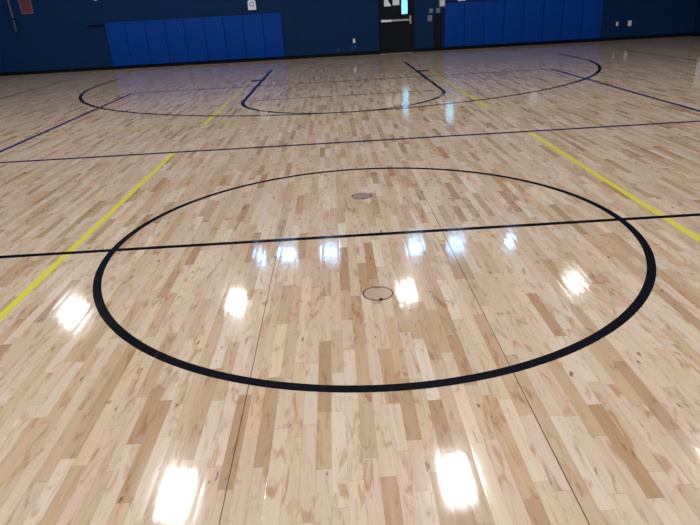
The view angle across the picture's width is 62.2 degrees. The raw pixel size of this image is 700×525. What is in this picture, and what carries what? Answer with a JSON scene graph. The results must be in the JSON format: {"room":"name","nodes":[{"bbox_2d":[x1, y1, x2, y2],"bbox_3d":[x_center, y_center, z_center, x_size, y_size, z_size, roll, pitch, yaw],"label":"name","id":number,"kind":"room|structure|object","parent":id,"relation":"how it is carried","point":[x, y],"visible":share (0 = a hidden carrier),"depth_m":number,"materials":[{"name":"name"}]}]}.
{"room":"indoor gymnasium","nodes":[
{"label":"indoor gymnasium","id":0,"kind":"room"},
{"bbox_2d":[0,0,697,72],"bbox_3d":[-1.409,-10.371,17.398,25.400,8.000,0.300,-3,24,0],"label":"wall","id":1,"kind":"structure","parent":0,"point":[58,35],"depth_m":18.45,"materials":[{"name":"blue paint"}]},
{"bbox_2d":[7,0,16,31],"bbox_3d":[-10.562,-8.813,17.537,0.100,3.400,0.108,-3,24,0],"label":"pipe","id":2,"kind":"object","parent":1,"relation":"attached to","point":[8,1],"visible":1,"depth_m":18.01,"materials":[{"name":"grey metal"}]},
{"bbox_2d":[18,0,33,13],"bbox_3d":[-10.055,-8.001,17.962,0.380,0.560,0.022,-3,24,0],"label":"framed poster","id":3,"kind":"object","parent":1,"relation":"attached to","point":[26,7],"visible":1,"depth_m":17.99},
{"bbox_2d":[104,22,131,65],"bbox_3d":[-7.378,-6.958,18.500,0.614,1.300,0.055,-3,24,0],"label":"pad","id":4,"kind":"object","parent":1,"relation":"attached to","point":[115,31],"visible":1,"depth_m":18.47,"materials":[{"name":"blue plastic"}]},
{"bbox_2d":[124,21,150,64],"bbox_3d":[-6.761,-6.996,18.506,0.614,1.300,0.055,-3,24,0],"label":"pad","id":5,"kind":"object","parent":1,"relation":"attached to","point":[135,30],"visible":1,"depth_m":18.48,"materials":[{"name":"blue plastic"}]},
{"bbox_2d":[144,20,170,63],"bbox_3d":[-6.144,-7.034,18.511,0.614,1.300,0.055,-3,24,0],"label":"pad","id":6,"kind":"object","parent":1,"relation":"attached to","point":[155,29],"visible":1,"depth_m":18.48,"materials":[{"name":"blue plastic"}]},
{"bbox_2d":[164,18,189,62],"bbox_3d":[-5.528,-7.071,18.517,0.614,1.300,0.055,-3,24,0],"label":"pad","id":7,"kind":"object","parent":1,"relation":"attached to","point":[174,28],"visible":1,"depth_m":18.49,"materials":[{"name":"blue plastic"}]},
{"bbox_2d":[0,51,378,75],"bbox_3d":[-6.317,-6.391,18.813,14.540,0.100,0.012,-3,24,0],"label":"baseboard","id":8,"kind":"structure","parent":1,"relation":"attached to","point":[368,52],"depth_m":18.82,"materials":[{"name":"black rubber"}]},
{"bbox_2d":[183,17,208,61],"bbox_3d":[-4.911,-7.109,18.522,0.614,1.300,0.055,-3,24,0],"label":"pad","id":9,"kind":"object","parent":1,"relation":"attached to","point":[194,27],"visible":1,"depth_m":18.49,"materials":[{"name":"blue plastic"}]},
{"bbox_2d":[203,16,227,60],"bbox_3d":[-4.294,-7.147,18.527,0.614,1.300,0.055,-3,24,0],"label":"pad","id":10,"kind":"object","parent":1,"relation":"attached to","point":[213,26],"visible":1,"depth_m":18.49,"materials":[{"name":"blue plastic"}]},
{"bbox_2d":[222,15,246,59],"bbox_3d":[-3.677,-7.184,18.533,0.614,1.300,0.055,-3,24,0],"label":"pad","id":11,"kind":"object","parent":1,"relation":"attached to","point":[233,25],"visible":1,"depth_m":18.50,"materials":[{"name":"blue plastic"}]},
{"bbox_2d":[247,0,255,9],"bbox_3d":[-3.079,-8.079,18.176,0.250,0.300,0.023,-3,24,0],"label":"sign","id":12,"kind":"object","parent":1,"relation":"attached to","point":[251,3],"visible":1,"depth_m":18.17,"materials":[{"name":"white paper"}]},
{"bbox_2d":[242,14,265,58],"bbox_3d":[-3.060,-7.222,18.538,0.614,1.300,0.055,-3,24,0],"label":"pad","id":13,"kind":"object","parent":1,"relation":"attached to","point":[252,24],"visible":1,"depth_m":18.51,"materials":[{"name":"blue plastic"}]},
{"bbox_2d":[262,13,284,56],"bbox_3d":[-2.443,-7.260,18.543,0.614,1.300,0.055,-3,24,0],"label":"pad","id":14,"kind":"object","parent":1,"relation":"attached to","point":[272,22],"visible":1,"depth_m":18.51,"materials":[{"name":"blue plastic"}]},
{"bbox_2d":[378,0,413,53],"bbox_3d":[1.473,-7.825,18.496,1.140,2.160,0.260,-3,24,0],"label":"door","id":15,"kind":"structure","parent":1,"relation":"in","point":[396,29],"depth_m":18.62,"materials":[{"name":"black paint"}]},
{"bbox_2d":[384,0,390,6],"bbox_3d":[1.176,-8.246,18.287,0.215,0.310,0.002,-3,24,0],"label":"paper notice","id":16,"kind":"object","parent":15,"relation":"attached to","point":[386,2],"visible":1,"depth_m":18.31,"materials":[{"name":"white paper"}]},
{"bbox_2d":[393,0,398,4],"bbox_3d":[1.447,-8.272,18.285,0.210,0.290,0.002,-3,24,0],"label":"paper notice","id":17,"kind":"object","parent":15,"relation":"attached to","point":[395,2],"visible":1,"depth_m":18.31,"materials":[{"name":"white paper"}]},
{"bbox_2d":[401,0,407,13],"bbox_3d":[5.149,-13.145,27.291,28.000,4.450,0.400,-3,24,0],"label":"window","id":18,"kind":"structure","parent":15,"relation":"in","point":[404,8],"depth_m":27.45,"materials":[{"name":"clear glass"}]},
{"bbox_2d":[433,13,441,47],"bbox_3d":[2.826,-7.461,18.662,0.280,1.020,0.020,-3,24,0],"label":"trim","id":19,"kind":"structure","parent":1,"relation":"attached to","point":[437,23],"depth_m":18.65,"materials":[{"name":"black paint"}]},
{"bbox_2d":[439,0,444,6],"bbox_3d":[2.895,-8.358,18.231,0.200,0.600,0.086,-3,24,0],"label":"control box","id":20,"kind":"object","parent":1,"relation":"attached to","point":[441,2],"visible":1,"depth_m":18.27,"materials":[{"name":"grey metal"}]},
{"bbox_2d":[444,2,464,46],"bbox_3d":[3.349,-7.614,18.593,0.630,1.300,0.055,-3,24,0],"label":"pad","id":21,"kind":"object","parent":1,"relation":"attached to","point":[454,12],"visible":1,"depth_m":18.57,"materials":[{"name":"blue plastic"}]},
{"bbox_2d":[464,1,484,45],"bbox_3d":[3.982,-7.653,18.599,0.630,1.300,0.055,-3,24,0],"label":"pad","id":22,"kind":"object","parent":1,"relation":"attached to","point":[474,11],"visible":1,"depth_m":18.57,"materials":[{"name":"blue plastic"}]},
{"bbox_2d":[483,0,504,44],"bbox_3d":[4.615,-7.691,18.605,0.630,1.300,0.055,-3,24,0],"label":"pad","id":23,"kind":"object","parent":1,"relation":"attached to","point":[494,10],"visible":1,"depth_m":18.57,"materials":[{"name":"blue plastic"}]},
{"bbox_2d":[503,0,524,43],"bbox_3d":[5.248,-7.730,18.610,0.630,1.300,0.055,-3,24,0],"label":"pad","id":24,"kind":"object","parent":1,"relation":"attached to","point":[513,9],"visible":1,"depth_m":18.58,"materials":[{"name":"blue plastic"}]},
{"bbox_2d":[522,0,543,42],"bbox_3d":[5.881,-7.769,18.616,0.630,1.300,0.055,-3,24,0],"label":"pad","id":25,"kind":"object","parent":1,"relation":"attached to","point":[533,9],"visible":1,"depth_m":18.60,"materials":[{"name":"blue plastic"}]},
{"bbox_2d":[541,0,563,40],"bbox_3d":[6.513,-7.808,18.621,0.630,1.300,0.055,-3,24,0],"label":"pad","id":26,"kind":"object","parent":1,"relation":"attached to","point":[553,9],"visible":1,"depth_m":18.61,"materials":[{"name":"blue plastic"}]},
{"bbox_2d":[415,33,691,51],"bbox_3d":[6.648,-7.184,18.925,9.080,0.100,0.012,-3,24,0],"label":"baseboard","id":27,"kind":"structure","parent":1,"relation":"attached to","point":[678,34],"depth_m":18.92,"materials":[{"name":"black rubber"}]},
{"bbox_2d":[561,0,583,39],"bbox_3d":[7.146,-7.846,18.627,0.630,1.300,0.055,-3,24,0],"label":"pad","id":28,"kind":"object","parent":1,"relation":"attached to","point":[573,9],"visible":1,"depth_m":18.62,"materials":[{"name":"blue plastic"}]},
{"bbox_2d":[580,0,603,38],"bbox_3d":[7.779,-7.885,18.632,0.630,1.300,0.055,-3,24,0],"label":"pad","id":29,"kind":"object","parent":1,"relation":"attached to","point":[592,9],"visible":1,"depth_m":18.63,"materials":[{"name":"blue plastic"}]},
{"bbox_2d":[0,36,699,524],"bbox_3d":[-0.663,-0.059,4.208,25.400,0.200,32.800,-3,24,0],"label":"floor","id":30,"kind":"structure","parent":0,"point":[96,429],"depth_m":3.33,"materials":[{"name":"brown wood"}]},
{"bbox_2d":[0,81,61,98],"bbox_3d":[-7.539,0.229,4.199,0.051,0.001,26.000,-3,24,0],"label":"sideline","id":31,"kind":"object","parent":30,"relation":"on","point":[61,81],"visible":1,"depth_m":14.29,"materials":[{"name":"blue paint"}]},
{"bbox_2d":[0,153,174,320],"bbox_3d":[-1.958,0.720,2.373,0.051,0.001,10.100,-3,24,0],"label":"line","id":32,"kind":"object","parent":30,"relation":"on","point":[56,263],"visible":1,"depth_m":4.24,"materials":[{"name":"yellow paint"}]},
{"bbox_2d":[204,81,249,123],"bbox_3d":[-2.268,-3.182,11.194,0.051,0.001,5.500,-3,24,0],"label":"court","id":33,"kind":"object","parent":30,"relation":"on","point":[232,97],"visible":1,"depth_m":10.46,"materials":[{"name":"yellow paint"}]},
{"bbox_2d":[79,53,601,115],"bbox_3d":[-0.193,-3.866,12.465,12.110,0.001,7.655,-3,24,0],"label":"three-point line","id":34,"kind":"object","parent":30,"relation":"on","point":[597,64],"visible":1,"depth_m":9.96,"materials":[{"name":"black paint"}]},
{"bbox_2d":[241,62,445,113],"bbox_3d":[-0.193,-3.866,12.465,4.198,0.001,7.655,-3,24,0],"label":"lane","id":35,"kind":"object","parent":30,"relation":"on","point":[409,65],"visible":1,"depth_m":10.66,"materials":[{"name":"black paint"}]},
{"bbox_2d":[0,213,699,257],"bbox_3d":[-0.669,-0.151,4.167,24.760,0.001,0.051,-3,24,0],"label":"halfway line","id":36,"kind":"object","parent":30,"relation":"on","point":[695,214],"visible":1,"depth_m":4.17,"materials":[{"name":"black paint"}]},
{"bbox_2d":[0,121,699,162],"bbox_3d":[-0.222,-1.448,7.028,21.500,0.001,0.070,-3,24,0],"label":"attack line","id":37,"kind":"object","parent":30,"relation":"on","point":[683,121],"visible":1,"depth_m":7.03,"materials":[{"name":"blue paint"}]},
{"bbox_2d":[0,69,699,152],"bbox_3d":[0.129,-0.211,4.199,9.270,0.001,18.655,-3,24,0],"label":"line","id":38,"kind":"object","parent":30,"relation":"on","point":[538,69],"visible":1,"depth_m":10.20,"materials":[{"name":"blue paint"}]},
{"bbox_2d":[0,95,699,136],"bbox_3d":[-0.031,-2.193,8.680,14.800,0.001,0.050,-3,24,0],"label":"line","id":39,"kind":"object","parent":30,"relation":"on","point":[690,95],"visible":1,"depth_m":8.68,"materials":[{"name":"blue paint"}]},
{"bbox_2d":[351,193,371,198],"bbox_3d":[0.099,-0.576,5.024,0.176,0.002,0.176,-3,24,0],"label":"floor plate","id":40,"kind":"object","parent":30,"relation":"on","point":[358,195],"visible":1,"depth_m":5.02,"materials":[{"name":"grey metal"}]},
{"bbox_2d":[93,167,655,392],"bbox_3d":[0.130,-0.200,4.174,3.709,0.001,3.709,-3,24,0],"label":"circle","id":41,"kind":"object","parent":30,"relation":"on","point":[650,278],"visible":1,"depth_m":2.82,"materials":[{"name":"black paint"}]},
{"bbox_2d":[363,286,392,300],"bbox_3d":[0.160,0.176,3.324,0.176,0.002,0.176,-3,24,0],"label":"floor plate","id":42,"kind":"object","parent":30,"relation":"on","point":[376,293],"visible":1,"depth_m":3.32,"materials":[{"name":"brown metal"}]},
{"bbox_2d":[429,70,488,106],"bbox_3d":[1.994,-3.442,11.230,0.051,0.001,5.500,-3,24,0],"label":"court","id":43,"kind":"object","parent":30,"relation":"on","point":[471,96],"visible":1,"depth_m":10.46,"materials":[{"name":"yellow paint"}]},
{"bbox_2d":[527,132,699,241],"bbox_3d":[2.329,0.458,2.410,0.051,0.001,10.100,-3,24,0],"label":"court line","id":44,"kind":"object","parent":30,"relation":"on","point":[694,236],"visible":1,"depth_m":4.74,"materials":[{"name":"yellow paint"}]},
{"bbox_2d":[621,49,697,60],"bbox_3d":[7.910,-0.736,4.379,0.051,0.001,26.100,-3,24,0],"label":"sideline","id":45,"kind":"object","parent":30,"relation":"on","point":[621,49],"visible":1,"depth_m":14.04,"materials":[{"name":"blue paint"}]},
{"bbox_2d":[692,0,699,32],"bbox_3d":[11.648,-4.567,2.654,0.300,8.000,32.200,-3,24,0],"label":"wall","id":46,"kind":"structure","parent":0,"point":[696,26],"depth_m":18.63,"materials":[{"name":"blue paint"}]}
]}

